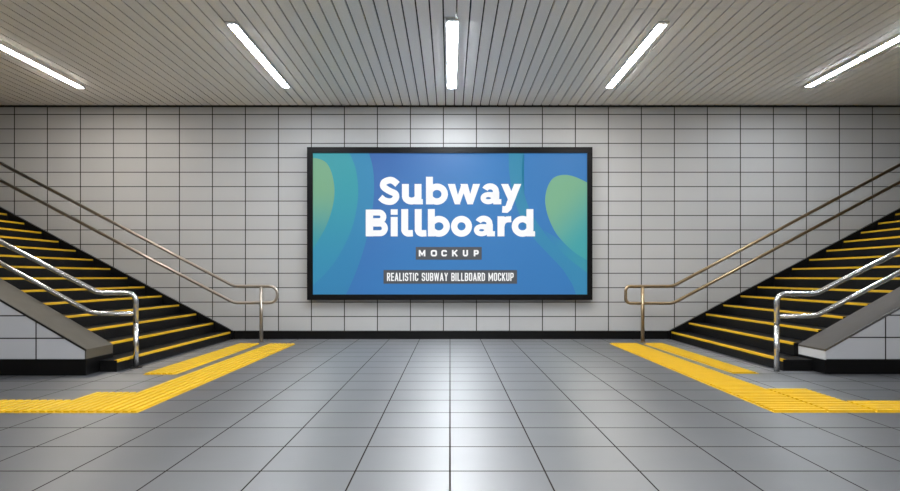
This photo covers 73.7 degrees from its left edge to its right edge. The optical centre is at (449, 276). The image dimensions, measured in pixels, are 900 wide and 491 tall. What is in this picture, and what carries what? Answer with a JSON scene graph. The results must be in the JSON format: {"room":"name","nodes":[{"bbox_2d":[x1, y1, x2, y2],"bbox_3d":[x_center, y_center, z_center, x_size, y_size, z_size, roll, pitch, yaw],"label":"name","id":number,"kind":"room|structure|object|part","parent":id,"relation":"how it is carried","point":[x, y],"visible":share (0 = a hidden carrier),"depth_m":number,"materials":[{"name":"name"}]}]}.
{"room":"metro station","nodes":[
{"label":"metro station","id":0,"kind":"room"},
{"bbox_2d":[0,107,899,330],"bbox_3d":[0.000,-1.091,10.985,22.400,4.436,0.150,0,0,0],"label":"wall","id":1,"kind":"structure","parent":0,"point":[676,191],"depth_m":10.91,"materials":[{"name":"tile"}]},
{"bbox_2d":[307,147,591,299],"bbox_3d":[-0.004,-0.962,10.849,5.134,2.751,0.118,0,0,0],"label":"billboard","id":2,"kind":"object","parent":1,"relation":"attached to","point":[384,223],"visible":1,"depth_m":10.83,"materials":[{"name":"blue"}]},
{"bbox_2d":[313,153,373,293],"bbox_3d":[-1.925,-0.959,10.828,1.111,2.564,0.001,0,0,0],"label":"artwork","id":3,"kind":"object","parent":2,"relation":"attached to","point":[343,183],"depth_m":10.83,"materials":[{"name":"teal paper"}]},
{"bbox_2d":[509,153,586,293],"bbox_3d":[1.770,-0.959,10.828,1.421,2.564,0.001,0,0,0],"label":"artwork","id":4,"kind":"object","parent":2,"relation":"attached to","point":[548,191],"depth_m":10.83,"materials":[{"name":"teal paper"}]},
{"bbox_2d":[0,102,899,106],"bbox_3d":[0.000,-3.123,10.885,22.400,0.072,0.050,0,0,0],"label":"trim","id":5,"kind":"structure","parent":1,"relation":"attached to","point":[280,105],"depth_m":10.86,"materials":[{"name":"black metal"}]},
{"bbox_2d":[234,331,668,338],"bbox_3d":[0.020,1.054,10.899,7.900,0.145,0.022,0,0,0],"label":"baseboard","id":6,"kind":"structure","parent":1,"relation":"attached to","point":[237,334],"depth_m":10.89,"materials":[{"name":"black stone"}]},
{"bbox_2d":[0,339,899,490],"bbox_3d":[0.000,1.177,3.455,22.400,0.100,14.910,0,0,0],"label":"floor","id":7,"kind":"structure","parent":0,"point":[309,414],"depth_m":4.43,"materials":[{"name":"tile"}]},
{"bbox_2d":[0,278,112,374],"bbox_3d":[-7.492,-0.968,7.142,6.652,4.189,0.556,0,0,0],"label":"parapet","id":8,"kind":"object","parent":7,"relation":"on","point":[36,339],"visible":0.85,"depth_m":6.87,"materials":[{"name":"tile"}]},
{"bbox_3d":[-7.493,-1.105,6.873,6.650,3.914,0.017,0,0,0],"label":"edge trim","id":9,"kind":"part","parent":8,"relation":"part of","materials":[{"name":"grey"}]},
{"bbox_3d":[-4.176,0.886,7.145,0.012,0.105,0.550,0,0,0],"label":"panel","id":10,"kind":"part","parent":8,"relation":"part of","materials":[{"name":"grey concrete"}]},
{"bbox_2d":[0,207,233,371],"bbox_3d":[-7.355,-0.768,9.020,6.850,3.791,3.779,0,0,0],"label":"staircase","id":11,"kind":"structure","parent":7,"relation":"on","point":[168,327],"depth_m":9.48,"materials":[{"name":"black rubber"}]},
{"bbox_2d":[0,239,142,368],"bbox_3d":[-6.422,-0.556,7.460,5.184,3.365,0.150,0,0,0],"label":"handrail","id":12,"kind":"object","parent":11,"relation":"attached to","point":[135,313],"visible":1,"depth_m":7.44,"materials":[{"name":"silver metal"}]},
{"bbox_3d":[-6.464,-0.786,7.460,5.099,2.539,0.058,0,0,0],"label":"rail","id":13,"kind":"part","parent":12,"relation":"part of","materials":[{"name":"silver metal"}]},
{"bbox_3d":[-6.444,-0.831,7.460,5.140,2.815,0.062,0,0,0],"label":"rail","id":14,"kind":"part","parent":12,"relation":"part of","materials":[{"name":"silver metal"}]},
{"bbox_3d":[-3.905,0.852,7.460,0.062,0.550,0.062,0,0,0],"label":"post","id":15,"kind":"part","parent":12,"relation":"part of","materials":[{"name":"silver metal"}]},
{"bbox_2d":[0,161,278,341],"bbox_3d":[-5.943,-0.723,10.430,5.940,3.700,0.120,0,0,0],"label":"handrail","id":16,"kind":"object","parent":11,"relation":"attached to","point":[260,302],"visible":1,"depth_m":10.41,"materials":[{"name":"silver metal"}]},
{"bbox_3d":[-3.280,0.648,10.430,0.062,0.957,0.062,0,0,0],"label":"post","id":17,"kind":"part","parent":16,"relation":"part of","materials":[{"name":"silver metal"}]},
{"bbox_2d":[0,343,294,412],"bbox_3d":[-5.795,1.118,7.510,6.410,0.018,5.080,0,0,0],"label":"paving strip","id":18,"kind":"object","parent":7,"relation":"on","point":[97,402],"visible":1,"depth_m":5.62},
{"bbox_2d":[143,343,258,374],"bbox_3d":[-3.350,1.118,8.505,0.380,0.018,3.170,0,0,0],"label":"paving strip","id":19,"kind":"object","parent":7,"relation":"on","point":[174,369],"visible":1,"depth_m":7.97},
{"bbox_2d":[645,343,758,373],"bbox_3d":[3.430,1.118,8.555,0.340,0.018,3.130,0,0,0],"label":"paving strip","id":20,"kind":"object","parent":7,"relation":"on","point":[702,359],"visible":1,"depth_m":8.10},
{"bbox_2d":[610,343,899,412],"bbox_3d":[5.845,1.118,7.550,6.310,0.018,5.140,0,0,0],"label":"paving strip","id":21,"kind":"object","parent":7,"relation":"on","point":[775,400],"visible":1,"depth_m":5.72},
{"bbox_2d":[669,208,899,370],"bbox_3d":[7.395,-0.768,9.055,6.850,3.791,3.709,0,0,0],"label":"staircase","id":22,"kind":"structure","parent":7,"relation":"on","point":[741,326],"depth_m":9.43,"materials":[{"name":"black rubber"}]},
{"bbox_2d":[624,163,899,341],"bbox_3d":[5.968,-0.714,10.420,5.890,3.682,0.120,0,0,0],"label":"handrail","id":23,"kind":"object","parent":22,"relation":"attached to","point":[642,303],"visible":1,"depth_m":10.40,"materials":[{"name":"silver metal"}]},
{"bbox_3d":[3.345,0.648,10.420,0.062,0.957,0.062,0,0,0],"label":"post","id":24,"kind":"part","parent":23,"relation":"part of","materials":[{"name":"silver metal"}]},
{"bbox_2d":[774,248,899,371],"bbox_3d":[6.441,-0.532,7.160,5.145,3.319,0.062,0,0,0],"label":"handrail","id":25,"kind":"object","parent":22,"relation":"attached to","point":[777,316],"visible":1,"depth_m":7.13,"materials":[{"name":"silver metal"}]},
{"bbox_3d":[3.900,0.852,7.160,0.062,0.550,0.062,0,0,0],"label":"post","id":26,"kind":"part","parent":25,"relation":"part of","materials":[{"name":"silver metal"}]},
{"bbox_3d":[6.441,-0.807,7.160,5.145,2.769,0.062,0,0,0],"label":"rail","id":27,"kind":"part","parent":25,"relation":"part of","materials":[{"name":"silver metal"}]},
{"bbox_3d":[6.462,-0.738,7.160,5.103,2.467,0.058,0,0,0],"label":"rail","id":28,"kind":"part","parent":25,"relation":"part of","materials":[{"name":"silver metal"}]},
{"bbox_2d":[798,287,899,373],"bbox_3d":[7.753,-0.936,7.237,6.794,4.125,0.546,0,0,0],"label":"parapet","id":29,"kind":"object","parent":7,"relation":"on","point":[867,340],"visible":0.85,"depth_m":6.97,"materials":[{"name":"tile"}]},
{"bbox_3d":[4.366,0.903,7.240,0.012,0.117,0.540,0,0,0],"label":"panel","id":30,"kind":"part","parent":29,"relation":"part of","materials":[{"name":"stone"}]},
{"bbox_3d":[7.754,-1.068,6.973,6.792,3.861,0.017,0,0,0],"label":"edge trim","id":31,"kind":"part","parent":29,"relation":"part of","materials":[{"name":"silver metal"}]},
{"bbox_2d":[0,0,899,104],"bbox_3d":[0.000,-3.124,3.430,22.400,0.030,14.860,0,0,0],"label":"ceiling","id":32,"kind":"structure","parent":0,"point":[122,52],"depth_m":8.24,"materials":[{"name":"grey metal"}]},
{"bbox_2d":[0,43,84,87],"bbox_3d":[-6.030,-3.096,8.565,0.122,0.025,2.510,0,0,0],"label":"recessed light","id":33,"kind":"object","parent":32,"relation":"in","point":[3,47],"visible":1,"depth_m":8.76,"materials":[{"name":"white plastic"}]},
{"bbox_2d":[225,21,289,86],"bbox_3d":[-2.670,-3.096,8.535,0.132,0.025,2.490,0,0,0],"label":"recessed light","id":34,"kind":"object","parent":32,"relation":"in","point":[234,26],"visible":1,"depth_m":8.21,"materials":[{"name":"white plastic"}]},
{"bbox_2d":[446,18,458,87],"bbox_3d":[0.030,-3.096,8.515,0.157,0.025,2.610,0,0,0],"label":"recessed light","id":35,"kind":"object","parent":32,"relation":"in","point":[452,24],"visible":1,"depth_m":8.15,"materials":[{"name":"white plastic"}]},
{"bbox_2d":[605,21,668,87],"bbox_3d":[2.600,-3.096,8.545,0.132,0.025,2.510,0,0,0],"label":"recessed light","id":36,"kind":"object","parent":32,"relation":"in","point":[659,27],"visible":1,"depth_m":8.24,"materials":[{"name":"white plastic"}]},
{"bbox_2d":[804,34,899,86],"bbox_3d":[5.820,-3.096,8.535,0.122,0.025,2.450,0,0,0],"label":"recessed light","id":37,"kind":"object","parent":32,"relation":"in","point":[895,39],"visible":1,"depth_m":8.56,"materials":[{"name":"white plastic"}]}
]}

